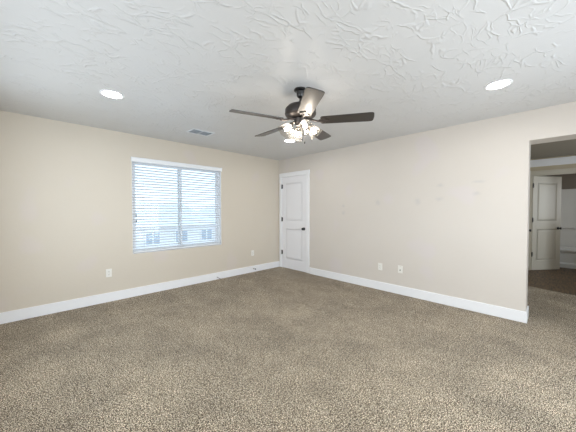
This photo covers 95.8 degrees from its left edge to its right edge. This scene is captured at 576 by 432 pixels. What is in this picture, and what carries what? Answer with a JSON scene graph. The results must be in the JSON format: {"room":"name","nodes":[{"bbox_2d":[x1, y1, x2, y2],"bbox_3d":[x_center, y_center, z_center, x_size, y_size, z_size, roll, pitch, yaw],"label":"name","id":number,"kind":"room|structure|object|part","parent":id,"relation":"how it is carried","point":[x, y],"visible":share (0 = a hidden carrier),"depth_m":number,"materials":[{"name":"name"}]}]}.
{"room":"empty living room","nodes":[
{"label":"empty living room","id":0,"kind":"room"},
{"bbox_2d":[0,110,278,312],"bbox_3d":[-1.935,-0.014,4.404,4.700,2.440,0.150,-1,2,-45],"label":"wall","id":1,"kind":"structure","parent":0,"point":[66,188],"depth_m":3.56,"materials":[{"name":"paint"}]},
{"bbox_2d":[106,269,111,276],"bbox_3d":[-2.550,0.811,3.707,0.070,0.115,0.009,-1,2,-45],"label":"wall outlet","id":2,"kind":"object","parent":1,"relation":"attached to","point":[108,271],"visible":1,"depth_m":3.71,"materials":[{"name":"plastic"}]},
{"bbox_2d":[0,261,278,323],"bbox_3d":[-1.807,1.141,4.442,4.499,0.130,0.014,-1,2,-45],"label":"baseboard","id":3,"kind":"structure","parent":1,"relation":"attached to","point":[26,313],"depth_m":3.77,"materials":[{"name":"white paint"}]},
{"bbox_2d":[132,162,220,253],"bbox_3d":[-1.850,-0.163,4.473,1.493,1.445,0.135,-1,2,-45],"label":"window","id":4,"kind":"structure","parent":1,"relation":"attached to","point":[219,192],"depth_m":4.49,"materials":[{"name":"plastic"}]},
{"bbox_3d":[-2.100,-0.158,4.240,0.742,1.377,0.026,-1,2,-44],"label":"sash","id":5,"kind":"part","parent":4,"relation":"part of","materials":[{"name":"glass"}]},
{"bbox_3d":[-1.634,-0.169,4.740,0.742,1.377,0.026,-1,2,-44],"label":"sash","id":6,"kind":"part","parent":4,"relation":"part of","materials":[{"name":"glass"}]},
{"bbox_2d":[131,157,221,252],"bbox_3d":[-1.812,-0.173,4.436,1.519,1.443,0.082,-1,2,-45],"label":"window blind","id":7,"kind":"object","parent":1,"relation":"attached to","point":[133,159],"visible":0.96,"depth_m":4.36,"materials":[{"name":"plastic"}]},
{"bbox_3d":[-1.821,0.539,4.460,1.473,0.018,0.049,-1,2,-44],"label":"rail","id":8,"kind":"part","parent":7,"relation":"part of","materials":[{"name":"white plastic"}]},
{"bbox_2d":[0,267,575,431],"bbox_3d":[2.639,1.243,3.917,10.500,0.050,7.400,-1,2,-45],"label":"floor","id":9,"kind":"structure","parent":0,"point":[277,349],"depth_m":2.23,"materials":[{"name":"carpet"}]},
{"bbox_2d":[560,189,575,268],"bbox_3d":[6.974,0.266,5.717,0.804,1.820,1.620,-1,2,-45],"label":"shower","id":10,"kind":"object","parent":9,"relation":"on","point":[568,196],"visible":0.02,"depth_m":6.33,"materials":[{"name":"plastic"}]},
{"bbox_2d":[560,246,575,268],"bbox_3d":[6.974,0.968,5.733,0.804,0.415,1.620,-1,2,-44],"label":"bathtub","id":11,"kind":"object","parent":10,"relation":"in","point":[567,253],"depth_m":5.89,"materials":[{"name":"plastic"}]},
{"bbox_2d":[0,0,575,159],"bbox_3d":[0.131,-1.240,2.473,4.980,0.100,5.860,-1,2,-45],"label":"ceiling","id":12,"kind":"structure","parent":0,"point":[178,67],"depth_m":2.04,"materials":[{"name":"white paint"}]},
{"bbox_2d":[99,90,123,98],"bbox_3d":[-1.723,-1.203,2.551,0.204,0.036,0.204,-1,2,-45],"label":"recessed light","id":13,"kind":"object","parent":12,"relation":"in","point":[110,94],"visible":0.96,"depth_m":2.55,"materials":[{"name":"white paint"}]},
{"bbox_2d":[186,128,213,135],"bbox_3d":[-1.275,-1.215,3.798,0.330,0.010,0.230,-1,2,-45],"label":"ceiling vent","id":14,"kind":"object","parent":12,"relation":"in","point":[193,130],"visible":1,"depth_m":3.79,"materials":[{"name":"metal"}]},
{"bbox_2d":[284,139,295,142],"bbox_3d":[0.030,-1.243,4.260,0.204,0.036,0.204,-1,2,-45],"label":"recessed light","id":15,"kind":"object","parent":12,"relation":"in","point":[286,140],"visible":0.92,"depth_m":4.24,"materials":[{"name":"white glass"}]},
{"bbox_2d":[229,87,373,143],"bbox_3d":[0.091,-0.936,2.492,1.290,0.507,1.244,-1,2,-45],"label":"ceiling fan","id":16,"kind":"object","parent":12,"relation":"hanging from","point":[301,111],"visible":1,"depth_m":2.37,"materials":[{"name":"brown wood"}]},
{"bbox_3d":[-0.272,-0.887,2.281,0.476,0.006,0.140,-1,13,-25],"label":"blade","id":17,"kind":"part","parent":16,"relation":"part of","materials":[{"name":"brown wood"}]},
{"bbox_3d":[-0.172,-0.898,2.773,0.140,0.006,0.476,-17,12,-41],"label":"blade","id":18,"kind":"part","parent":16,"relation":"part of","materials":[{"name":"brown wood"}]},
{"bbox_3d":[0.166,-0.881,2.033,0.140,0.006,0.476,12,0,-7],"label":"blade","id":19,"kind":"part","parent":16,"relation":"part of","materials":[{"name":"brown wood"}]},
{"bbox_3d":[0.328,-0.900,2.831,0.140,0.006,0.476,-13,-5,29],"label":"blade","id":20,"kind":"part","parent":16,"relation":"part of","materials":[{"name":"brown wood"}]},
{"bbox_3d":[0.537,-0.889,2.373,0.476,0.006,0.140,0,-11,11],"label":"blade","id":21,"kind":"part","parent":16,"relation":"part of","materials":[{"name":"brown wood"}]},
{"bbox_2d":[484,79,512,89],"bbox_3d":[1.902,-1.199,2.357,0.204,0.036,0.204,-1,2,-45],"label":"recessed light","id":22,"kind":"object","parent":12,"relation":"in","point":[499,84],"visible":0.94,"depth_m":2.35,"materials":[{"name":"white"}]},
{"bbox_2d":[279,101,575,311],"bbox_3d":[1.754,-0.009,4.203,0.280,2.440,5.610,-1,2,-45],"label":"wall","id":23,"kind":"structure","parent":0,"point":[449,206],"depth_m":3.64,"materials":[{"name":"paint"}]},
{"bbox_2d":[279,170,309,272],"bbox_3d":[0.159,0.107,5.685,0.203,2.126,0.900,-1,2,-45],"label":"door","id":24,"kind":"structure","parent":23,"relation":"in","point":[294,187],"depth_m":5.65,"materials":[{"name":"white paint"}]},
{"bbox_2d":[398,265,402,272],"bbox_3d":[1.734,0.827,4.030,0.018,0.115,0.070,-1,2,-45],"label":"cable jack plate","id":25,"kind":"object","parent":23,"relation":"attached to","point":[400,268],"visible":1,"depth_m":4.03,"materials":[{"name":"plastic"}]},
{"bbox_2d":[309,267,528,322],"bbox_3d":[1.701,1.144,4.275,0.294,0.130,3.295,-1,2,-45],"label":"baseboard","id":26,"kind":"structure","parent":23,"relation":"attached to","point":[507,313],"depth_m":3.69,"materials":[{"name":"white paint"}]},
{"bbox_2d":[530,139,575,158],"bbox_3d":[5.747,-1.261,4.250,5.520,0.140,3.600,-1,2,-45],"label":"ceiling","id":27,"kind":"structure","parent":0,"point":[566,147],"depth_m":4.71,"materials":[{"name":"paint"}]},
{"bbox_2d":[530,155,575,264],"bbox_3d":[6.365,0.002,4.563,0.120,2.400,3.138,-1,2,-45],"label":"wall","id":28,"kind":"structure","parent":0,"point":[564,166],"depth_m":5.38,"materials":[{"name":"paint"}]},
{"bbox_2d":[531,176,561,269],"bbox_3d":[5.620,0.157,5.705,0.721,2.030,0.168,0,1,-3],"label":"door","id":29,"kind":"structure","parent":28,"relation":"in","point":[546,190],"depth_m":5.67,"materials":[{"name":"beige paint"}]},
{"bbox_2d":[528,168,575,269],"bbox_3d":[5.558,0.113,5.371,0.140,2.141,0.853,-1,2,-45],"label":"door frame","id":30,"kind":"structure","parent":28,"relation":"attached to","point":[567,170],"depth_m":5.59,"materials":[{"name":"beige paint"}]},
{"bbox_2d":[530,156,575,166],"bbox_3d":[6.245,-1.098,4.559,0.022,0.150,2.938,-1,2,-45],"label":"trim","id":31,"kind":"structure","parent":28,"relation":"attached to","point":[571,159],"depth_m":5.35,"materials":[{"name":"white paint"}]},
{"bbox_2d":[545,173,575,188],"bbox_3d":[7.419,-0.029,5.923,0.110,2.400,3.600,-1,2,-45],"label":"wall","id":32,"kind":"structure","parent":0,"point":[568,180],"depth_m":6.39,"materials":[{"name":"paint"}]},
{"label":"outside","id":33,"kind":"structure","parent":0,"visible":0},
{"bbox_3d":[-42.693,3.220,49.297,120.000,0.100,118.800,-1,2,-44],"label":"ground","id":34,"kind":"structure","parent":33,"visible":0},
{"bbox_2d":[136,204,214,248],"bbox_3d":[-13.147,1.333,22.761,11.800,4.900,8.800,-1,2,-45],"label":"house","id":35,"kind":"structure","parent":34,"relation":"on","point":[212,237],"depth_m":21.56,"materials":[{"name":"paint"}]},
{"bbox_3d":[-10.484,1.704,19.690,0.420,0.900,0.015,-1,2,-44],"label":"pane","id":36,"kind":"part","parent":35,"relation":"part of","materials":[{"name":"glass"}]},
{"bbox_3d":[-10.114,1.695,20.055,0.420,0.900,0.015,-1,2,-44],"label":"pane","id":37,"kind":"part","parent":35,"relation":"part of","materials":[{"name":"glass"}]},
{"bbox_3d":[-8.545,1.659,21.596,0.420,0.900,0.015,-1,2,-44],"label":"pane","id":38,"kind":"part","parent":35,"relation":"part of","materials":[{"name":"glass"}]}
]}

